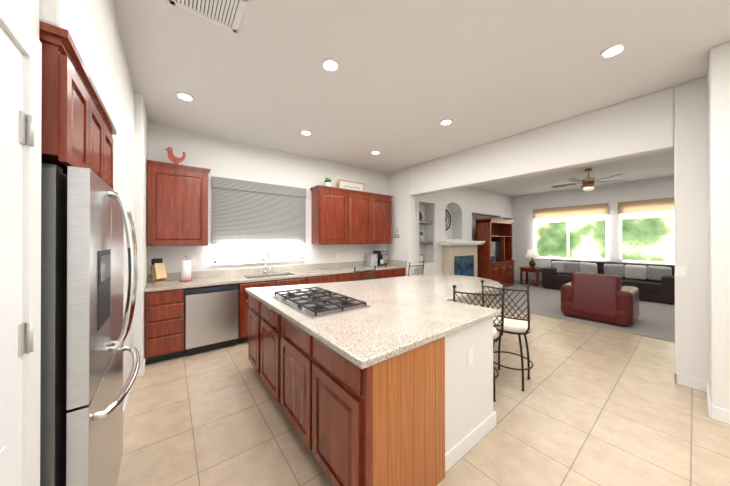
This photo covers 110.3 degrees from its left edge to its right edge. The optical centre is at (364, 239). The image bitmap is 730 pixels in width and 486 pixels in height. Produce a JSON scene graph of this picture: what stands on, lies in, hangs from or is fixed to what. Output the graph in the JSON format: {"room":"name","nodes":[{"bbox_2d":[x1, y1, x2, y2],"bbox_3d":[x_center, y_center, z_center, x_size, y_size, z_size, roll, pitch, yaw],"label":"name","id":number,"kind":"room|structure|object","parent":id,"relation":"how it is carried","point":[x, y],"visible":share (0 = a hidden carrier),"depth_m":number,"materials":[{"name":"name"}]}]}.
{"room":"kitchen","nodes":[
{"label":"kitchen","id":0,"kind":"room"},
{"bbox_2d":[14,0,147,404],"bbox_3d":[-1.187,-0.064,0.320,1.030,3.100,7.140,0,0,-38],"label":"wall","id":1,"kind":"structure","parent":0,"point":[92,27],"depth_m":1.93,"materials":[{"name":"paint"}]},
{"bbox_2d":[0,0,41,485],"bbox_3d":[-0.737,0.426,0.411,0.026,2.120,1.018,0,0,-38],"label":"door","id":2,"kind":"structure","parent":1,"relation":"attached to","point":[20,183],"depth_m":0.72,"materials":[{"name":"white wood"}]},
{"bbox_2d":[39,21,115,188],"bbox_3d":[-1.607,-0.506,1.108,0.630,0.454,1.036,0,0,-38],"label":"upper cabinet","id":3,"kind":"object","parent":1,"relation":"attached to","point":[78,129],"visible":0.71,"depth_m":0.95,"materials":[{"name":"brown wood"}]},
{"bbox_2d":[123,384,133,425],"bbox_3d":[-2.108,1.437,2.250,0.015,0.110,1.270,0,0,-38],"label":"baseboard","id":4,"kind":"structure","parent":1,"relation":"attached to","point":[127,399],"depth_m":2.18,"materials":[{"name":"white paint"}]},
{"bbox_2d":[148,122,386,273],"bbox_3d":[-1.603,-0.051,4.633,5.640,3.100,0.200,0,0,-38],"label":"wall","id":5,"kind":"structure","parent":0,"point":[224,158],"depth_m":4.27,"materials":[{"name":"paint"}]},
{"bbox_2d":[147,160,210,245],"bbox_3d":[-2.572,-0.459,3.539,0.690,1.090,0.345,0,0,-38],"label":"upper cabinet","id":6,"kind":"object","parent":5,"relation":"attached to","point":[177,204],"visible":1,"depth_m":3.38,"materials":[{"name":"brown wood"}]},
{"bbox_2d":[165,147,185,163],"bbox_3d":[-2.616,-1.136,3.502,0.240,0.262,0.097,0,0,-38],"label":"rooster","id":7,"kind":"object","parent":6,"relation":"on","point":[173,159],"visible":0.77,"depth_m":3.48},
{"bbox_2d":[191,258,196,265],"bbox_3d":[-2.542,0.339,3.778,0.070,0.115,0.006,0,0,-38],"label":"outlet","id":8,"kind":"object","parent":5,"relation":"attached to","point":[193,261],"depth_m":3.78,"materials":[{"name":"white plastic"}]},
{"bbox_2d":[213,244,304,265],"bbox_3d":[-1.768,-0.261,4.406,1.500,1.320,0.120,0,0,-38],"label":"window","id":9,"kind":"structure","parent":5,"relation":"in","point":[246,261],"depth_m":4.34,"materials":[{"name":"plastic"}]},
{"bbox_2d":[212,176,305,243],"bbox_3d":[-1.740,-0.449,4.370,1.550,1.045,0.028,0,0,-38],"label":"window blind","id":10,"kind":"object","parent":5,"relation":"attached to","point":[247,212],"visible":0.95,"depth_m":4.30,"materials":[{"name":"white plastic"}]},
{"bbox_2d":[311,185,349,243],"bbox_3d":[-0.671,-0.442,5.011,0.675,1.065,0.337,0,0,-38],"label":"upper cabinet","id":11,"kind":"object","parent":5,"relation":"attached to","point":[342,216],"depth_m":4.85,"materials":[{"name":"brown wood"}]},
{"bbox_2d":[324,178,331,186],"bbox_3d":[-0.727,-1.108,4.960,0.155,0.215,0.195,0,0,-38],"label":"plant pot","id":12,"kind":"object","parent":11,"relation":"on","point":[327,181],"visible":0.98,"depth_m":4.92,"materials":[{"name":"white ceramic"}]},
{"bbox_2d":[350,190,373,243],"bbox_3d":[-0.214,-0.441,5.364,0.728,1.065,0.337,0,0,-38],"label":"upper cabinet","id":13,"kind":"object","parent":5,"relation":"attached to","point":[361,204],"depth_m":5.26,"materials":[{"name":"brown wood"}]},
{"bbox_2d":[338,179,364,191],"bbox_3d":[-0.286,-1.120,5.435,0.660,0.247,0.064,0,0,-38],"label":"sign frame","id":14,"kind":"object","parent":13,"relation":"on","point":[349,185],"visible":0.83,"depth_m":5.41,"materials":[{"name":"brown wood"}]},
{"bbox_2d":[374,193,391,243],"bbox_3d":[0.243,-0.440,5.716,0.675,1.065,0.337,0,0,-38],"label":"upper cabinet","id":15,"kind":"object","parent":5,"relation":"attached to","point":[382,205],"depth_m":5.62,"materials":[{"name":"brown wood"}]},
{"bbox_2d":[113,0,729,196],"bbox_3d":[2.773,-1.629,3.353,12.400,0.050,7.900,0,0,-38],"label":"ceiling","id":16,"kind":"structure","parent":0,"point":[401,82],"depth_m":2.40,"materials":[{"name":"paint"}]},
{"bbox_2d":[176,92,193,100],"bbox_3d":[-2.013,-1.599,2.844,0.168,0.014,0.168,0,0,43],"label":"recessed light","id":17,"kind":"object","parent":16,"relation":"in","point":[182,95],"depth_m":2.83,"materials":[{"name":"white"}]},
{"bbox_2d":[170,0,246,32],"bbox_3d":[-0.950,-1.603,1.574,0.410,0.015,0.670,0,0,-38],"label":"ceiling vent","id":18,"kind":"object","parent":16,"relation":"in","point":[227,14],"visible":0.94,"depth_m":1.77,"materials":[{"name":"white metal"}]},
{"bbox_2d":[300,130,311,134],"bbox_3d":[-0.877,-1.596,3.796,0.168,0.014,0.168,0,0,25],"label":"recessed light","id":19,"kind":"object","parent":16,"relation":"in","point":[304,132],"depth_m":3.77,"materials":[{"name":"white"}]},
{"bbox_2d":[321,58,339,71],"bbox_3d":[-0.318,-1.601,2.333,0.168,0.014,0.168,0,0,43],"label":"recessed light","id":20,"kind":"object","parent":16,"relation":"in","point":[330,64],"depth_m":2.33,"materials":[{"name":"white"}]},
{"bbox_2d":[440,119,452,124],"bbox_3d":[1.103,-1.597,3.455,0.168,0.014,0.168,0,0,43],"label":"recessed light","id":21,"kind":"object","parent":16,"relation":"in","point":[445,121],"depth_m":3.43,"materials":[{"name":"white"}]},
{"bbox_2d":[552,168,625,190],"bbox_3d":[5.001,-1.347,5.772,1.331,0.500,1.288,0,0,-38],"label":"ceiling fan","id":22,"kind":"object","parent":16,"relation":"hanging from","point":[588,183],"visible":1,"depth_m":5.67,"materials":[{"name":"brown wood"}]},
{"bbox_2d":[600,42,626,58],"bbox_3d":[2.105,-1.601,2.156,0.168,0.014,0.168,0,0,43],"label":"recessed light","id":23,"kind":"object","parent":16,"relation":"in","point":[615,49],"depth_m":2.14,"materials":[{"name":"white"}]},
{"bbox_2d":[116,293,729,485],"bbox_3d":[2.773,1.520,3.343,12.400,0.050,7.900,0,0,-38],"label":"floor","id":24,"kind":"structure","parent":0,"point":[590,405],"depth_m":2.05,"materials":[{"name":"beige tile"}]},
{"bbox_2d":[40,163,139,485],"bbox_3d":[-1.603,0.600,1.120,0.911,1.753,0.920,0,0,-38],"label":"refrigerator","id":25,"kind":"object","parent":24,"relation":"on","point":[86,217],"visible":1,"depth_m":0.97,"materials":[{"name":"silver metal"}]},
{"bbox_2d":[144,288,183,364],"bbox_3d":[-2.607,1.053,3.319,0.380,0.884,0.630,0,0,-38],"label":"base cabinet","id":26,"kind":"object","parent":24,"relation":"on","point":[164,325],"depth_m":3.07,"materials":[{"name":"brown wood"}]},
{"bbox_2d":[184,284,238,355],"bbox_3d":[-2.195,1.062,3.613,0.610,0.868,0.607,0,0,-38],"label":"dishwasher","id":27,"kind":"object","parent":24,"relation":"on","point":[210,318],"visible":0.92,"depth_m":3.37,"materials":[{"name":"silver metal"}]},
{"bbox_2d":[252,296,255,369],"bbox_3d":[-0.908,1.052,2.889,0.645,0.884,0.246,0,0,-38],"label":"base cabinet","id":28,"kind":"object","parent":24,"relation":"on","point":[253,299],"depth_m":2.75,"materials":[{"name":"brown wood"}]},
{"bbox_2d":[245,274,502,368],"bbox_3d":[0.488,0.588,2.997,3.024,0.040,2.278,0,0,-38],"label":"countertop","id":29,"kind":"structure","parent":28,"relation":"on","point":[402,314],"depth_m":1.92,"materials":[{"name":"stone"}]},
{"bbox_2d":[270,287,371,318],"bbox_3d":[-0.448,0.544,2.340,0.540,0.042,0.960,0,0,-38],"label":"cooktop","id":30,"kind":"object","parent":29,"relation":"in","point":[316,303],"visible":1,"depth_m":2.18,"materials":[{"name":"silver metal"}]},
{"bbox_2d":[256,299,275,399],"bbox_3d":[-0.664,1.051,2.573,0.645,0.884,0.681,0,0,-38],"label":"base cabinet","id":31,"kind":"object","parent":24,"relation":"on","point":[265,316],"depth_m":2.39,"materials":[{"name":"brown wood"}]},
{"bbox_2d":[276,312,303,441],"bbox_3d":[-0.252,1.049,2.038,0.645,0.884,0.670,0,0,-38],"label":"base cabinet","id":32,"kind":"object","parent":24,"relation":"on","point":[289,337],"depth_m":1.91,"materials":[{"name":"brown wood"}]},
{"bbox_2d":[288,274,339,284],"bbox_3d":[-0.925,1.057,4.616,0.725,0.884,0.630,0,0,-38],"label":"base cabinet","id":33,"kind":"object","parent":24,"relation":"on","point":[334,277],"depth_m":4.29,"materials":[{"name":"brown wood"}]},
{"bbox_2d":[340,272,363,281],"bbox_3d":[-0.476,1.058,4.962,0.690,0.884,0.630,0,0,-38],"label":"base cabinet","id":34,"kind":"object","parent":24,"relation":"on","point":[344,277],"depth_m":4.72,"materials":[{"name":"brown wood"}]},
{"bbox_2d":[353,266,375,280],"bbox_3d":[-0.117,0.962,4.226,0.444,1.072,0.497,0,0,-38],"label":"stool","id":35,"kind":"object","parent":24,"relation":"on","point":[374,269],"visible":0.19,"depth_m":4.03,"materials":[{"name":"metal"}]},
{"bbox_2d":[363,270,379,279],"bbox_3d":[-0.092,1.059,5.259,0.560,0.884,0.630,0,0,-38],"label":"base cabinet","id":36,"kind":"object","parent":24,"relation":"on","point":[377,273],"depth_m":5.06,"materials":[{"name":"brown wood"}]},
{"bbox_2d":[304,331,444,485],"bbox_3d":[0.055,1.048,1.643,0.647,0.884,0.632,0,0,-38],"label":"base cabinet","id":37,"kind":"object","parent":24,"relation":"on","point":[382,423],"depth_m":1.39,"materials":[{"name":"brown wood"}]},
{"bbox_2d":[380,268,395,277],"bbox_3d":[0.233,1.060,5.509,0.541,0.884,0.630,0,0,-38],"label":"base cabinet","id":38,"kind":"object","parent":24,"relation":"on","point":[387,273],"depth_m":5.31,"materials":[{"name":"brown wood"}]},
{"bbox_2d":[396,268,405,276],"bbox_3d":[0.537,1.060,5.743,0.472,0.884,0.630,0,0,-38],"label":"base cabinet","id":39,"kind":"object","parent":24,"relation":"on","point":[400,272],"depth_m":5.54,"materials":[{"name":"brown wood"}]},
{"bbox_2d":[144,259,406,291],"bbox_3d":[-1.015,0.640,4.546,4.403,0.331,0.647,0,0,-38],"label":"countertop","id":40,"kind":"structure","parent":39,"relation":"on","point":[217,277],"depth_m":4.14,"materials":[{"name":"stone"}]},
{"bbox_2d":[150,258,166,283],"bbox_3d":[-2.766,0.411,3.404,0.236,0.325,0.120,0,0,32],"label":"knife block","id":41,"kind":"object","parent":40,"relation":"on","point":[158,271],"visible":1,"depth_m":3.37,"materials":[{"name":"brown wood"}]},
{"bbox_2d":[180,256,192,281],"bbox_3d":[-2.480,0.398,3.526,0.150,0.353,0.150,0,0,-38],"label":"paper towel","id":42,"kind":"object","parent":40,"relation":"on","point":[186,270],"visible":1,"depth_m":3.48,"materials":[{"name":"white paper"}]},
{"bbox_2d":[263,247,275,273],"bbox_3d":[-1.594,0.348,4.318,0.206,0.457,0.232,0,0,-38],"label":"faucet","id":43,"kind":"object","parent":40,"relation":"on","point":[265,271],"visible":1,"depth_m":4.33,"materials":[{"name":"silver metal"}]},
{"bbox_2d":[365,253,376,265],"bbox_3d":[0.138,0.447,5.633,0.180,0.268,0.220,0,0,-38],"label":"pod holder","id":44,"kind":"object","parent":40,"relation":"on","point":[370,259],"visible":0.98,"depth_m":5.57,"materials":[{"name":"silver metal"}]},
{"bbox_2d":[373,251,386,265],"bbox_3d":[0.346,0.417,5.772,0.200,0.328,0.255,0,0,-38],"label":"coffee maker","id":45,"kind":"object","parent":40,"relation":"on","point":[380,260],"visible":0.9,"depth_m":5.71,"materials":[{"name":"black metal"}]},
{"bbox_2d":[408,262,424,275],"bbox_3d":[0.871,0.965,5.025,0.444,1.072,0.497,0,0,-38],"label":"stool","id":46,"kind":"object","parent":24,"relation":"on","point":[416,268],"visible":0.23,"depth_m":4.83,"materials":[{"name":"metal"}]},
{"bbox_2d":[445,318,492,452],"bbox_3d":[0.191,1.051,2.572,0.694,0.884,1.870,0,0,-38],"label":"wall","id":47,"kind":"structure","parent":24,"relation":"on","point":[468,399],"depth_m":1.80,"materials":[{"name":"paint"}]},
{"bbox_2d":[467,348,472,366],"bbox_3d":[0.754,0.843,1.821,0.070,0.115,0.008,0,0,-38],"label":"outlet","id":48,"kind":"object","parent":47,"relation":"attached to","point":[469,357],"visible":1,"depth_m":1.81,"materials":[{"name":"white plastic"}]},
{"bbox_2d":[445,410,495,472],"bbox_3d":[0.200,1.438,2.569,0.708,0.110,1.884,0,0,-38],"label":"baseboard","id":49,"kind":"structure","parent":47,"relation":"attached to","point":[459,450],"depth_m":1.79,"materials":[{"name":"white paint"}]},
{"bbox_2d":[452,285,505,401],"bbox_3d":[1.087,0.957,2.457,0.546,1.072,0.538,0,0,-38],"label":"stool","id":50,"kind":"object","parent":24,"relation":"on","point":[501,321],"visible":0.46,"depth_m":2.29,"materials":[{"name":"metal"}]},
{"bbox_2d":[481,280,533,390],"bbox_3d":[1.535,0.957,2.675,0.499,1.072,0.470,0,0,-38],"label":"stool","id":51,"kind":"object","parent":24,"relation":"on","point":[519,327],"visible":0.75,"depth_m":2.55,"materials":[{"name":"metal"}]},
{"bbox_2d":[487,281,674,341],"bbox_3d":[5.818,1.495,5.446,4.190,0.014,6.670,0,0,-38],"label":"floor carpet","id":52,"kind":"object","parent":24,"relation":"on","point":[656,320],"visible":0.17,"depth_m":5.26,"materials":[{"name":"grey carpet"}]},
{"bbox_2d":[475,218,514,290],"bbox_3d":[4.142,0.440,8.040,1.560,2.140,0.520,0,0,-38],"label":"armoire","id":53,"kind":"object","parent":52,"relation":"on","point":[495,261],"visible":0.88,"depth_m":7.80,"materials":[{"name":"brown wood"}]},
{"bbox_2d":[519,266,544,286],"bbox_3d":[5.548,1.216,8.440,0.580,0.590,0.580,0,0,-38],"label":"side table","id":54,"kind":"object","parent":52,"relation":"on","point":[536,270],"visible":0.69,"depth_m":8.34,"materials":[{"name":"brown wood"}]},
{"bbox_2d":[526,250,538,267],"bbox_3d":[5.546,0.631,8.428,0.380,0.579,0.380,0,0,-38],"label":"table lamp","id":55,"kind":"object","parent":54,"relation":"on","point":[532,254],"visible":1,"depth_m":8.34,"materials":[{"name":"beige fabric"}]},
{"bbox_2d":[561,272,638,326],"bbox_3d":[4.472,1.056,4.870,0.946,0.849,1.000,0,0,-38],"label":"armchair","id":56,"kind":"object","parent":52,"relation":"on","point":[607,299],"visible":1,"depth_m":4.56,"materials":[{"name":"red leather"}]},
{"bbox_2d":[542,259,674,304],"bbox_3d":[6.599,1.067,7.022,0.950,0.880,2.650,0,0,-38],"label":"sofa","id":57,"kind":"object","parent":52,"relation":"on","point":[653,282],"visible":0.6,"depth_m":6.57,"materials":[{"name":"leather"}]},
{"bbox_2d":[415,187,511,274],"bbox_3d":[3.066,-0.041,7.831,5.660,3.100,0.440,0,0,-38],"label":"wall","id":58,"kind":"structure","parent":0,"point":[465,207],"depth_m":7.22,"materials":[{"name":"paint"}]},
{"bbox_2d":[419,221,432,242],"bbox_3d":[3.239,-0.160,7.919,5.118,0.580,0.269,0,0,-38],"label":"shelf niche","id":59,"kind":"object","parent":58,"relation":"attached to","point":[421,222],"visible":0.27,"depth_m":6.50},
{"bbox_2d":[419,211,423,261],"bbox_3d":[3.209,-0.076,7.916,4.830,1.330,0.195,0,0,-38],"label":"decor","id":60,"kind":"object","parent":59,"relation":"on","point":[421,240],"visible":0.52,"depth_m":6.54,"materials":[{"name":"ceramic"}]},
{"bbox_2d":[445,209,450,230],"bbox_3d":[2.302,-0.572,7.350,0.631,0.631,0.036,0,0,-38],"label":"wall clock","id":61,"kind":"object","parent":58,"relation":"attached to","point":[448,219],"visible":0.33,"depth_m":7.45,"materials":[{"name":"metal"}]},
{"bbox_2d":[438,241,484,276],"bbox_3d":[2.717,0.772,7.053,1.760,1.470,0.359,0,0,-38],"label":"fireplace","id":62,"kind":"object","parent":58,"relation":"attached to","point":[459,257],"visible":0.65,"depth_m":6.87,"materials":[{"name":"stone"}]},
{"bbox_2d":[387,42,729,410],"bbox_3d":[0.997,-0.059,1.877,4.890,3.100,7.340,0,0,-38],"label":"wall","id":63,"kind":"structure","parent":0,"point":[688,123],"depth_m":2.63,"materials":[{"name":"paint"}]},
{"bbox_2d":[675,265,685,276],"bbox_3d":[3.254,0.326,2.620,0.006,0.115,0.070,0,0,-38],"label":"outlet","id":64,"kind":"object","parent":63,"relation":"attached to","point":[680,271],"depth_m":2.62,"materials":[{"name":"white plastic"}]},
{"bbox_2d":[675,372,704,385],"bbox_3d":[4.197,1.435,1.739,0.014,0.110,2.620,0,0,-38],"label":"baseboard","id":65,"kind":"structure","parent":63,"relation":"attached to","point":[680,376],"depth_m":2.57,"materials":[{"name":"white paint"}]},
{"bbox_2d":[705,380,710,402],"bbox_3d":[3.134,1.437,2.315,0.565,0.110,0.018,0,0,-38],"label":"baseboard","id":66,"kind":"structure","parent":63,"relation":"attached to","point":[707,389],"depth_m":2.34,"materials":[{"name":"white paint"}]},
{"bbox_2d":[707,402,729,424],"bbox_3d":[3.620,1.434,1.171,0.014,0.110,2.424,0,0,-38],"label":"baseboard","id":67,"kind":"structure","parent":63,"relation":"attached to","point":[718,414],"depth_m":2.09,"materials":[{"name":"white paint"}]},
{"bbox_2d":[512,176,673,279],"bbox_3d":[7.628,-0.044,6.714,0.200,3.100,6.900,0,0,-38],"label":"wall","id":68,"kind":"structure","parent":0,"point":[524,206],"depth_m":7.83,"materials":[{"name":"paint"}]},
{"bbox_2d":[514,278,541,283],"bbox_3d":[7.452,1.451,6.763,0.014,0.110,6.600,0,0,-38],"label":"baseboard","id":69,"kind":"structure","parent":68,"relation":"attached to","point":[515,279],"depth_m":9.18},
{"bbox_2d":[533,203,608,218],"bbox_3d":[6.430,-0.889,8.065,0.020,0.321,1.899,0,0,-38],"label":"window blind","id":70,"kind":"object","parent":68,"relation":"attached to","point":[593,209],"depth_m":7.96,"materials":[{"name":"beige fabric"}]},
{"bbox_2d":[535,217,674,264],"bbox_3d":[7.145,-0.175,7.214,0.135,1.635,4.120,0,0,-38],"label":"window","id":71,"kind":"structure","parent":68,"relation":"in","point":[621,260],"depth_m":7.39,"materials":[{"name":"plastic"}]},
{"bbox_2d":[534,214,607,222],"bbox_3d":[6.444,-0.650,8.076,0.006,0.160,1.852,0,0,-38],"label":"window shade","id":72,"kind":"object","parent":71,"relation":"attached to","point":[589,217],"depth_m":7.98,"materials":[{"name":"beige fabric"}]},
{"bbox_2d":[618,198,673,213],"bbox_3d":[7.436,-0.893,6.761,0.020,0.321,0.984,0,0,-38],"label":"window blind","id":73,"kind":"object","parent":68,"relation":"attached to","point":[662,204],"depth_m":6.73,"materials":[{"name":"beige fabric"}]},
{"bbox_2d":[619,210,673,218],"bbox_3d":[7.455,-0.654,6.765,0.006,0.160,0.966,0,0,-38],"label":"window shade","id":74,"kind":"object","parent":68,"relation":"attached to","point":[655,214],"depth_m":6.73,"materials":[{"name":"beige fabric"}]},
{"label":"outside","id":75,"kind":"structure","parent":0,"visible":0},
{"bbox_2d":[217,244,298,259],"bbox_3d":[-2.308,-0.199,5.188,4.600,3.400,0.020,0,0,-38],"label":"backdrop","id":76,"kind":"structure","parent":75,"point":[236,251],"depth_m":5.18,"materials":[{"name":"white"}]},
{"bbox_2d":[537,217,673,261],"bbox_3d":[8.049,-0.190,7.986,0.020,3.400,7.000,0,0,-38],"label":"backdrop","id":77,"kind":"structure","parent":75,"point":[647,239],"depth_m":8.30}
]}

